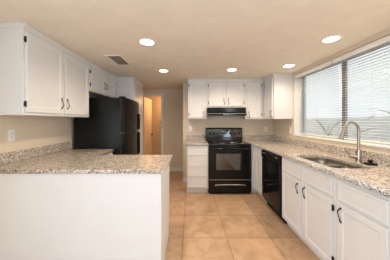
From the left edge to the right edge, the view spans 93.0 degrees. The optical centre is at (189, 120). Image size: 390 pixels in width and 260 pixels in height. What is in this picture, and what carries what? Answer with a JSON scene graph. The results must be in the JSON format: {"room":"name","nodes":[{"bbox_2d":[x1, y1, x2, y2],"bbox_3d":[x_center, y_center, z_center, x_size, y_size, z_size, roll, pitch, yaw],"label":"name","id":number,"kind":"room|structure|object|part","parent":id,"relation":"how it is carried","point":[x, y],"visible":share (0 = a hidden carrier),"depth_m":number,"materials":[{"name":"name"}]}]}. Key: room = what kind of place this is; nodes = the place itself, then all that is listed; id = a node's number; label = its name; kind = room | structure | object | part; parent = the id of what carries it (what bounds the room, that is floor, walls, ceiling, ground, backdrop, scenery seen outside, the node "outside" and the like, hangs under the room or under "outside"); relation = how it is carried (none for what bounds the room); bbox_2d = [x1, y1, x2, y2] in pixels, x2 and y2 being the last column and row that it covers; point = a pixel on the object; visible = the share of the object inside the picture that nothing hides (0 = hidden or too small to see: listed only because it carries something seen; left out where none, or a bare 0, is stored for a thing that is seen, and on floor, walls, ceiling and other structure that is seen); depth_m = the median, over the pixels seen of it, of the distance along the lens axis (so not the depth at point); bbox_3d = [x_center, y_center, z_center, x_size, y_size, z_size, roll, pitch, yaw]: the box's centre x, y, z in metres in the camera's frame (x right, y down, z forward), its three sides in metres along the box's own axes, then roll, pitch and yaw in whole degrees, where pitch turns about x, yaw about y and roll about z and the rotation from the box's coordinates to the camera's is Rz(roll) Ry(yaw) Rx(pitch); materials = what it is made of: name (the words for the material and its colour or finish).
{"room":"kitchen","nodes":[
{"label":"kitchen","id":0,"kind":"room"},
{"bbox_2d":[0,97,93,153],"bbox_3d":[-1.820,0.242,0.915,0.120,2.155,7.930,0,0,0],"label":"wall","id":1,"kind":"structure","parent":0,"point":[30,131],"depth_m":2.09,"materials":[{"name":"paint"}]},
{"bbox_2d":[8,129,14,141],"bbox_3d":[-1.756,0.143,1.819,0.007,0.116,0.072,0,0,0],"label":"outlet","id":2,"kind":"object","parent":1,"relation":"attached to","point":[11,133],"visible":1,"depth_m":1.82,"materials":[{"name":"white plastic"}]},
{"bbox_2d":[0,142,69,164],"bbox_3d":[-1.749,0.353,2.111,0.020,0.102,1.133,0,0,0],"label":"backsplash","id":3,"kind":"structure","parent":1,"relation":"attached to","point":[14,156],"depth_m":2.03,"materials":[{"name":"stone"}]},
{"bbox_2d":[0,22,89,116],"bbox_3d":[-1.568,-0.443,2.080,0.380,0.781,1.036,0,0,0],"label":"upper cabinet","id":4,"kind":"object","parent":1,"relation":"attached to","point":[40,76],"visible":1,"depth_m":1.72,"materials":[{"name":"paint"}]},
{"bbox_3d":[-1.589,-0.810,1.566,0.338,0.045,0.008,0,0,0],"label":"moulding","id":5,"kind":"part","parent":4,"relation":"part of","materials":[{"name":"paint"}]},
{"bbox_3d":[-1.411,-0.424,1.821,0.018,0.694,0.458,0,0,0],"label":"door","id":6,"kind":"part","parent":4,"relation":"part of","materials":[{"name":"paint"}]},
{"bbox_3d":[-1.410,-0.808,2.084,0.020,0.050,1.028,0,0,0],"label":"moulding","id":7,"kind":"part","parent":4,"relation":"part of","materials":[{"name":"paint"}]},
{"bbox_3d":[-1.411,-0.424,2.326,0.018,0.694,0.488,0,0,0],"label":"door","id":8,"kind":"part","parent":4,"relation":"part of","materials":[{"name":"paint"}]},
{"bbox_2d":[89,62,116,97],"bbox_3d":[-1.568,-0.630,3.064,0.380,0.405,0.928,0,0,0],"label":"upper cabinet","id":9,"kind":"object","parent":1,"relation":"attached to","point":[102,84],"visible":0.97,"depth_m":2.98,"materials":[{"name":"paint"}]},
{"bbox_3d":[-1.411,-0.611,2.842,0.018,0.321,0.425,0,0,0],"label":"door","id":10,"kind":"part","parent":9,"relation":"part of","materials":[{"name":"paint"}]},
{"bbox_3d":[-1.410,-0.808,3.064,0.020,0.050,0.928,0,0,0],"label":"moulding","id":11,"kind":"part","parent":9,"relation":"part of","materials":[{"name":"paint"}]},
{"bbox_3d":[-1.411,-0.611,3.288,0.018,0.321,0.425,0,0,0],"label":"door","id":12,"kind":"part","parent":9,"relation":"part of","materials":[{"name":"paint"}]},
{"bbox_2d":[142,85,142,154],"bbox_3d":[-1.423,0.242,4.218,0.675,2.155,0.085,0,0,0],"label":"wall","id":13,"kind":"structure","parent":0,"point":[142,85],"depth_m":4.22,"materials":[{"name":"beige paint"}]},
{"bbox_2d":[143,96,160,154],"bbox_3d":[-1.100,0.242,5.575,3.000,2.155,1.150,0,0,0],"label":"wall","id":14,"kind":"structure","parent":0,"point":[156,100],"depth_m":6.05,"materials":[{"name":"beige paint"}]},
{"bbox_2d":[143,89,182,166],"bbox_3d":[0.050,0.242,4.940,3.860,2.155,0.120,0,0,0],"label":"wall","id":15,"kind":"structure","parent":0,"point":[173,98],"depth_m":4.88,"materials":[{"name":"paint"}]},
{"bbox_2d":[143,97,152,154],"bbox_3d":[-1.198,0.328,5.343,0.095,1.965,0.660,0,0,6],"label":"door","id":16,"kind":"structure","parent":15,"relation":"in","point":[147,103],"depth_m":5.29,"materials":[{"name":"paint"}]},
{"bbox_2d":[143,93,163,154],"bbox_3d":[-1.035,0.295,4.870,0.680,2.050,0.017,0,0,0],"label":"trim","id":17,"kind":"structure","parent":15,"relation":"attached to","point":[144,94],"depth_m":4.86,"materials":[{"name":"white wood"}]},
{"bbox_2d":[169,167,182,170],"bbox_3d":[0.593,1.270,4.872,2.565,0.100,0.013,0,0,0],"label":"baseboard","id":18,"kind":"structure","parent":15,"relation":"attached to","point":[170,168],"depth_m":4.87,"materials":[{"name":"white wood"}]},
{"bbox_2d":[0,0,389,88],"bbox_3d":[-0.525,-0.885,2.075,4.870,0.100,10.650,0,0,0],"label":"ceiling","id":19,"kind":"structure","parent":0,"point":[194,39],"depth_m":1.71,"materials":[{"name":"paint"}]},
{"bbox_2d":[104,55,130,64],"bbox_3d":[-0.975,-0.829,2.547,0.216,0.011,0.420,0,0,0],"label":"ceiling vent","id":20,"kind":"object","parent":19,"relation":"in","point":[117,59],"visible":1,"depth_m":2.51,"materials":[{"name":"grey metal"}]},
{"bbox_2d":[138,38,155,45],"bbox_3d":[-0.455,-0.831,1.956,0.190,0.007,0.190,0,0,0],"label":"recessed light","id":21,"kind":"object","parent":19,"relation":"in","point":[143,41],"visible":1,"depth_m":1.95,"materials":[{"name":"white ceramic"}]},
{"bbox_2d":[158,69,168,72],"bbox_3d":[-0.440,-0.831,3.070,0.190,0.007,0.190,0,0,0],"label":"recessed light","id":22,"kind":"object","parent":19,"relation":"in","point":[159,70],"visible":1,"depth_m":3.04,"materials":[{"name":"white ceramic"}]},
{"bbox_2d":[226,68,237,71],"bbox_3d":[0.680,-0.831,3.010,0.190,0.007,0.190,0,0,0],"label":"recessed light","id":23,"kind":"object","parent":19,"relation":"in","point":[229,69],"visible":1,"depth_m":2.98,"materials":[{"name":"white ceramic"}]},
{"bbox_2d":[282,64,295,67],"bbox_3d":[1.490,-0.831,2.790,0.190,0.007,0.190,0,0,0],"label":"recessed light","id":24,"kind":"object","parent":19,"relation":"in","point":[286,65],"visible":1,"depth_m":2.77,"materials":[{"name":"white ceramic"}]},
{"bbox_2d":[320,35,342,42],"bbox_3d":[1.436,-0.831,1.884,0.190,0.007,0.190,0,0,0],"label":"recessed light","id":25,"kind":"object","parent":19,"relation":"in","point":[333,38],"visible":1,"depth_m":1.88,"materials":[{"name":"white ceramic"}]},
{"bbox_2d":[183,82,272,177],"bbox_3d":[0.820,0.242,4.040,1.940,2.155,0.120,0,0,0],"label":"wall","id":26,"kind":"structure","parent":0,"point":[249,126],"depth_m":3.98,"materials":[{"name":"paint"}]},
{"bbox_2d":[186,135,205,139],"bbox_3d":[0.127,0.353,3.969,0.410,0.102,0.020,0,0,0],"label":"backsplash","id":27,"kind":"structure","parent":26,"relation":"attached to","point":[188,137],"depth_m":3.96,"materials":[{"name":"stone"}]},
{"bbox_2d":[188,79,206,118],"bbox_3d":[0.147,-0.435,3.793,0.374,0.795,0.370,0,0,0],"label":"upper cabinet","id":28,"kind":"object","parent":26,"relation":"attached to","point":[197,88],"visible":1,"depth_m":3.64,"materials":[{"name":"paint"}]},
{"bbox_3d":[0.147,-0.808,3.640,0.374,0.050,0.020,0,0,0],"label":"moulding","id":29,"kind":"part","parent":28,"relation":"part of","materials":[{"name":"paint"}]},
{"bbox_2d":[207,79,244,106],"bbox_3d":[0.712,-0.549,3.793,0.754,0.567,0.370,0,0,0],"label":"upper cabinet","id":30,"kind":"object","parent":26,"relation":"attached to","point":[220,92],"visible":0.99,"depth_m":3.64,"materials":[{"name":"paint"}]},
{"bbox_3d":[0.535,-0.529,3.641,0.331,0.483,0.018,0,0,0],"label":"door","id":31,"kind":"part","parent":30,"relation":"part of","materials":[{"name":"paint"}]},
{"bbox_3d":[0.712,-0.808,3.640,0.754,0.050,0.020,0,0,0],"label":"moulding","id":32,"kind":"part","parent":30,"relation":"part of","materials":[{"name":"paint"}]},
{"bbox_2d":[207,107,246,115],"bbox_3d":[0.713,-0.182,3.764,0.751,0.162,0.427,0,0,0],"label":"range hood","id":33,"kind":"object","parent":30,"relation":"attached to","point":[211,111],"visible":1,"depth_m":3.60,"materials":[{"name":"black metal"}]},
{"bbox_3d":[0.889,-0.529,3.641,0.331,0.483,0.018,0,0,0],"label":"door","id":34,"kind":"part","parent":30,"relation":"part of","materials":[{"name":"paint"}]},
{"bbox_2d":[241,79,263,118],"bbox_3d":[1.274,-0.435,3.793,0.368,0.795,0.370,0,0,0],"label":"upper cabinet","id":35,"kind":"object","parent":26,"relation":"attached to","point":[254,88],"visible":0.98,"depth_m":3.64,"materials":[{"name":"paint"}]},
{"bbox_3d":[1.262,-0.416,3.641,0.275,0.709,0.018,0,0,0],"label":"door","id":36,"kind":"part","parent":35,"relation":"part of","materials":[{"name":"paint"}]},
{"bbox_3d":[1.274,-0.808,3.640,0.368,0.050,0.020,0,0,0],"label":"moulding","id":37,"kind":"part","parent":35,"relation":"part of","materials":[{"name":"paint"}]},
{"bbox_2d":[242,135,272,139],"bbox_3d":[1.438,0.353,3.969,0.660,0.102,0.020,0,0,0],"label":"backsplash","id":38,"kind":"structure","parent":26,"relation":"attached to","point":[244,137],"depth_m":3.96,"materials":[{"name":"stone"}]},
{"bbox_2d":[164,171,319,259],"bbox_3d":[-0.490,1.370,2.075,4.940,0.100,10.650,0,0,0],"label":"floor","id":39,"kind":"structure","parent":0,"point":[202,225],"depth_m":2.25,"materials":[{"name":"tile"}]},
{"bbox_2d":[0,166,168,259],"bbox_3d":[-1.002,0.880,1.899,1.513,0.878,0.668,0,0,0],"label":"base cabinet","id":40,"kind":"object","parent":39,"relation":"on","point":[43,216],"visible":0.98,"depth_m":1.56,"materials":[{"name":"paint"}]},
{"bbox_2d":[0,142,172,173],"bbox_3d":[-0.982,0.371,2.110,1.554,0.138,1.140,0,0,0],"label":"countertop","id":41,"kind":"structure","parent":40,"relation":"on","point":[59,158],"depth_m":1.80,"materials":[{"name":"stone"}]},
{"bbox_2d":[74,96,139,154],"bbox_3d":[-1.316,0.478,3.098,0.768,1.684,0.765,0,0,0],"label":"refrigerator","id":42,"kind":"object","parent":39,"relation":"on","point":[111,123],"visible":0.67,"depth_m":2.71,"materials":[{"name":"black metal"}]},
{"bbox_3d":[-0.979,0.715,3.098,0.070,1.061,0.761,0,0,0],"label":"door","id":43,"kind":"part","parent":42,"relation":"part of","materials":[{"name":"black metal"}]},
{"bbox_3d":[-0.979,-0.089,3.098,0.070,0.518,0.761,0,0,0],"label":"freezer door","id":44,"kind":"part","parent":42,"relation":"part of","materials":[{"name":"black metal"}]},
{"bbox_3d":[-0.945,0.403,3.446,0.026,0.395,0.032,0,0,0],"label":"handle","id":45,"kind":"part","parent":42,"relation":"part of","materials":[{"name":"black plastic"}]},
{"bbox_3d":[-0.945,0.010,3.446,0.026,0.280,0.032,0,0,0],"label":"handle","id":46,"kind":"part","parent":42,"relation":"part of","materials":[{"name":"black plastic"}]},
{"bbox_2d":[116,77,142,154],"bbox_3d":[-1.403,0.243,3.850,0.710,2.152,0.640,0,0,0],"label":"pantry cabinet","id":47,"kind":"object","parent":39,"relation":"on","point":[129,87],"visible":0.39,"depth_m":3.53,"materials":[{"name":"paint"}]},
{"bbox_3d":[-1.081,-0.406,3.845,0.018,0.731,0.570,0,0,0],"label":"door","id":48,"kind":"part","parent":47,"relation":"part of","materials":[{"name":"paint"}]},
{"bbox_3d":[-1.081,0.595,3.845,0.018,1.210,0.570,0,0,0],"label":"door","id":49,"kind":"part","parent":47,"relation":"part of","materials":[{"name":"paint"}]},
{"bbox_2d":[187,146,207,191],"bbox_3d":[0.136,0.880,3.652,0.388,0.878,0.651,0,0,0],"label":"base cabinet","id":50,"kind":"object","parent":39,"relation":"on","point":[197,156],"visible":0.98,"depth_m":3.33,"materials":[{"name":"paint"}]},
{"bbox_2d":[186,135,208,145],"bbox_3d":[0.127,0.371,3.647,0.410,0.138,0.664,0,0,0],"label":"countertop","id":51,"kind":"structure","parent":50,"relation":"on","point":[191,140],"depth_m":3.84,"materials":[{"name":"stone"}]},
{"bbox_3d":[0.137,0.545,3.336,0.350,0.150,0.018,0,0,0],"label":"drawer","id":52,"kind":"part","parent":50,"relation":"part of","materials":[{"name":"paint"}]},
{"bbox_3d":[0.137,0.718,3.336,0.350,0.175,0.018,0,0,0],"label":"drawer","id":53,"kind":"part","parent":50,"relation":"part of","materials":[{"name":"paint"}]},
{"bbox_3d":[0.137,0.905,3.336,0.350,0.180,0.018,0,0,0],"label":"drawer","id":54,"kind":"part","parent":50,"relation":"part of","materials":[{"name":"paint"}]},
{"bbox_3d":[0.137,1.100,3.336,0.350,0.190,0.018,0,0,0],"label":"drawer","id":55,"kind":"part","parent":50,"relation":"part of","materials":[{"name":"paint"}]},
{"bbox_2d":[206,128,251,193],"bbox_3d":[0.720,0.731,3.617,0.770,1.178,0.721,0,0,0],"label":"range","id":56,"kind":"object","parent":39,"relation":"on","point":[229,156],"visible":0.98,"depth_m":3.31,"materials":[{"name":"black metal"}]},
{"bbox_3d":[0.720,0.255,3.909,0.746,0.160,0.022,0,0,0],"label":"control panel","id":57,"kind":"part","parent":56,"relation":"part of","materials":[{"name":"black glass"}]},
{"bbox_2d":[206,140,251,144],"bbox_3d":[0.720,0.420,3.647,0.770,0.028,0.660,0,0,0],"label":"cooktop","id":58,"kind":"object","parent":56,"relation":"in","point":[211,142],"depth_m":3.49,"materials":[{"name":"black glass"}]},
{"bbox_3d":[0.720,1.303,3.360,0.730,0.026,0.010,0,0,0],"label":"kick plate","id":59,"kind":"part","parent":56,"relation":"part of","materials":[{"name":"black metal"}]},
{"bbox_3d":[0.720,1.165,3.322,0.758,0.201,0.031,0,0,0],"label":"storage drawer","id":60,"kind":"part","parent":56,"relation":"part of","materials":[{"name":"black metal"}]},
{"bbox_2d":[209,146,250,179],"bbox_3d":[0.720,0.758,3.601,0.758,0.600,0.690,0,0,0],"label":"oven","id":61,"kind":"object","parent":56,"relation":"in","point":[225,162],"depth_m":3.31,"materials":[{"name":"black metal"}]},
{"bbox_3d":[0.720,1.140,3.289,0.557,0.039,0.037,0,0,0],"label":"handle","id":62,"kind":"part","parent":56,"relation":"part of","materials":[{"name":"silver metal"}]},
{"bbox_2d":[251,145,266,201],"bbox_3d":[1.448,0.880,3.471,0.680,0.878,1.013,0,0,0],"label":"base cabinet","id":63,"kind":"object","parent":39,"relation":"on","point":[256,158],"visible":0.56,"depth_m":3.22,"materials":[{"name":"paint"}]},
{"bbox_3d":[1.139,0.831,3.662,0.062,0.779,0.633,0,0,0],"label":"filler panel","id":64,"kind":"part","parent":63,"relation":"part of","materials":[{"name":"paint"}]},
{"bbox_3d":[1.161,0.542,3.124,0.018,0.145,0.282,0,0,0],"label":"drawer","id":65,"kind":"part","parent":63,"relation":"part of","materials":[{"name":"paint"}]},
{"bbox_3d":[1.161,0.915,3.124,0.018,0.560,0.282,0,0,0],"label":"door","id":66,"kind":"part","parent":63,"relation":"part of","materials":[{"name":"paint"}]},
{"bbox_2d":[242,135,389,197],"bbox_3d":[1.448,0.371,2.209,0.682,0.138,3.539,0,0,0],"label":"countertop","id":67,"kind":"structure","parent":63,"relation":"on","point":[376,179],"depth_m":1.91,"materials":[{"name":"stone"}]},
{"bbox_2d":[304,158,362,168],"bbox_3d":[1.417,0.525,1.897,0.393,0.164,0.663,0,0,0],"label":"sink","id":68,"kind":"object","parent":67,"relation":"in","point":[327,162],"visible":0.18,"depth_m":2.00,"materials":[{"name":"silver metal"}]},
{"bbox_3d":[1.417,0.539,2.066,0.393,0.134,0.327,0,0,0],"label":"bowl","id":69,"kind":"part","parent":68,"relation":"part of","materials":[{"name":"silver metal"}]},
{"bbox_2d":[338,121,362,162],"bbox_3d":[1.570,0.204,1.831,0.229,0.402,0.098,0,0,-2],"label":"faucet","id":70,"kind":"object","parent":67,"relation":"on","point":[358,156],"visible":1,"depth_m":1.80,"materials":[{"name":"silver metal"}]},
{"bbox_3d":[1.612,0.332,1.847,0.110,0.089,0.044,0,0,36],"label":"lever","id":71,"kind":"part","parent":70,"relation":"part of","materials":[{"name":"silver metal"}]},
{"bbox_3d":[1.581,0.144,1.812,0.172,0.282,0.024,0,0,-2],"label":"spout","id":72,"kind":"part","parent":70,"relation":"part of","materials":[{"name":"silver metal"}]},
{"bbox_2d":[363,160,377,165],"bbox_3d":[1.672,0.383,1.715,0.100,0.042,0.100,0,0,0],"label":"stopper","id":73,"kind":"object","parent":67,"relation":"on","point":[370,162],"visible":1,"depth_m":1.70,"materials":[{"name":"black rubber"}]},
{"bbox_2d":[261,149,285,223],"bbox_3d":[1.429,0.882,2.657,0.582,0.874,0.600,0,0,0],"label":"dishwasher","id":74,"kind":"object","parent":39,"relation":"on","point":[271,162],"visible":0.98,"depth_m":2.57,"materials":[{"name":"black metal"}]},
{"bbox_3d":[1.157,0.511,2.657,0.034,0.114,0.596,0,0,0],"label":"control panel","id":75,"kind":"part","parent":74,"relation":"part of","materials":[{"name":"black plastic"}]},
{"bbox_3d":[1.161,0.885,2.657,0.026,0.620,0.596,0,0,0],"label":"door","id":76,"kind":"part","parent":74,"relation":"part of","materials":[{"name":"black metal"}]},
{"bbox_3d":[1.230,1.275,2.657,0.010,0.088,0.568,0,0,0],"label":"toe panel","id":77,"kind":"part","parent":74,"relation":"part of","materials":[{"name":"black rubber"}]},
{"bbox_2d":[282,157,336,259],"bbox_3d":[1.458,0.880,1.913,0.660,0.878,0.874,0,0,0],"label":"base cabinet","id":78,"kind":"object","parent":39,"relation":"on","point":[309,195],"visible":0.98,"depth_m":1.76,"materials":[{"name":"paint"}]},
{"bbox_3d":[1.161,0.542,2.132,0.018,0.145,0.375,0,0,0],"label":"drawer","id":79,"kind":"part","parent":78,"relation":"part of","materials":[{"name":"paint"}]},
{"bbox_3d":[1.161,0.915,2.132,0.018,0.560,0.375,0,0,0],"label":"door","id":80,"kind":"part","parent":78,"relation":"part of","materials":[{"name":"paint"}]},
{"bbox_3d":[1.179,0.530,1.913,0.018,0.178,0.874,0,0,0],"label":"false rail","id":81,"kind":"part","parent":78,"relation":"part of","materials":[{"name":"paint"}]},
{"bbox_3d":[1.161,0.542,1.700,0.018,0.145,0.380,0,0,0],"label":"drawer","id":82,"kind":"part","parent":78,"relation":"part of","materials":[{"name":"paint"}]},
{"bbox_3d":[1.161,0.915,1.700,0.018,0.560,0.380,0,0,0],"label":"door","id":83,"kind":"part","parent":78,"relation":"part of","materials":[{"name":"paint"}]},
{"bbox_2d":[337,178,389,259],"bbox_3d":[1.458,0.880,1.258,0.660,0.878,0.435,0,0,0],"label":"base cabinet","id":84,"kind":"object","parent":39,"relation":"on","point":[363,214],"visible":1,"depth_m":1.25,"materials":[{"name":"paint"}]},
{"bbox_3d":[1.161,0.542,1.262,0.018,0.145,0.365,0,0,0],"label":"drawer","id":85,"kind":"part","parent":84,"relation":"part of","materials":[{"name":"paint"}]},
{"bbox_3d":[1.161,0.915,1.262,0.018,0.560,0.365,0,0,0],"label":"door","id":86,"kind":"part","parent":84,"relation":"part of","materials":[{"name":"paint"}]},
{"bbox_2d":[273,28,389,166],"bbox_3d":[1.890,0.242,0.525,0.200,2.155,7.150,0,0,0],"label":"wall","id":87,"kind":"structure","parent":0,"point":[280,126],"depth_m":2.41,"materials":[{"name":"paint"}]},
{"bbox_2d":[264,73,292,118],"bbox_3d":[1.603,-0.435,3.598,0.370,0.795,0.755,0,0,0],"label":"upper cabinet","id":88,"kind":"object","parent":87,"relation":"attached to","point":[278,87],"visible":0.99,"depth_m":3.22,"materials":[{"name":"paint"}]},
{"bbox_3d":[1.451,-0.416,3.428,0.018,0.709,0.345,0,0,0],"label":"door","id":89,"kind":"part","parent":88,"relation":"part of","materials":[{"name":"paint"}]},
{"bbox_3d":[1.450,-0.808,3.420,0.020,0.050,0.400,0,0,0],"label":"moulding","id":90,"kind":"part","parent":88,"relation":"part of","materials":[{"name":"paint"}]},
{"bbox_2d":[294,75,302,133],"bbox_3d":[1.865,-0.277,2.340,0.157,1.014,1.679,0,0,0],"label":"trim","id":91,"kind":"structure","parent":87,"relation":"attached to","point":[298,96],"depth_m":3.17,"materials":[{"name":"white paint"}]},
{"bbox_2d":[273,135,389,166],"bbox_3d":[1.779,0.353,2.212,0.020,0.102,3.534,0,0,0],"label":"backsplash","id":92,"kind":"structure","parent":87,"relation":"attached to","point":[378,158],"depth_m":2.23,"materials":[{"name":"stone"}]},
{"bbox_2d":[294,134,389,148],"bbox_3d":[1.861,0.240,2.340,0.165,0.020,1.679,0,0,0],"label":"trim","id":93,"kind":"structure","parent":87,"relation":"attached to","point":[379,145],"depth_m":2.12,"materials":[{"name":"white wood"}]},
{"bbox_2d":[303,43,389,144],"bbox_3d":[1.954,-0.268,2.340,0.042,1.035,1.680,0,0,0],"label":"window","id":94,"kind":"structure","parent":87,"relation":"in","point":[343,83],"depth_m":2.35,"materials":[{"name":"grey metal"}]},
{"bbox_2d":[295,60,338,137],"bbox_3d":[1.851,-0.279,2.759,0.108,0.995,0.803,0,0,0],"label":"window blind","id":95,"kind":"object","parent":94,"relation":"attached to","point":[330,63],"visible":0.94,"depth_m":2.65,"materials":[{"name":"white plastic"}]},
{"bbox_3d":[1.885,0.211,2.759,0.028,0.016,0.797,0,0,0],"label":"rail","id":96,"kind":"part","parent":95,"relation":"part of","materials":[{"name":"white plastic"}]},
{"bbox_3d":[1.885,-0.267,2.477,0.039,0.955,0.002,0,0,0],"label":"ladder cord","id":97,"kind":"part","parent":95,"relation":"part of","materials":[{"name":"white fabric"}]},
{"bbox_2d":[333,35,389,143],"bbox_3d":[1.851,-0.279,1.927,0.108,0.995,0.813,0,0,0],"label":"window blind","id":98,"kind":"object","parent":94,"relation":"attached to","point":[385,40],"visible":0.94,"depth_m":1.95,"materials":[{"name":"white plastic"}]},
{"bbox_3d":[1.885,0.211,1.927,0.028,0.016,0.807,0,0,0],"label":"rail","id":99,"kind":"part","parent":98,"relation":"part of","materials":[{"name":"white plastic"}]},
{"label":"outside","id":100,"kind":"structure","parent":0,"visible":0},
{"bbox_3d":[8.005,1.390,6.000,11.990,0.100,20.000,0,0,0],"label":"ground","id":101,"kind":"structure","parent":100,"visible":0},
{"bbox_2d":[307,118,350,136],"bbox_3d":[4.411,0.613,5.950,1.259,1.465,1.526,0,0,0],"label":"shrub","id":102,"kind":"object","parent":101,"relation":"on","point":[322,128],"visible":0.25,"depth_m":5.89,"materials":[{"name":"green plant"}]},
{"bbox_2d":[306,117,389,141],"bbox_3d":[6.100,0.605,6.000,0.200,1.470,18.000,0,0,0],"label":"wall","id":103,"kind":"structure","parent":101,"relation":"on","point":[383,130],"depth_m":6.59,"materials":[{"name":"paint"}]},
{"bbox_2d":[354,108,389,141],"bbox_3d":[4.302,0.286,3.374,1.792,2.117,2.300,0,0,23],"label":"shrub","id":104,"kind":"object","parent":101,"relation":"on","point":[367,108],"visible":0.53,"depth_m":3.97,"materials":[{"name":"green plant"}]}
]}

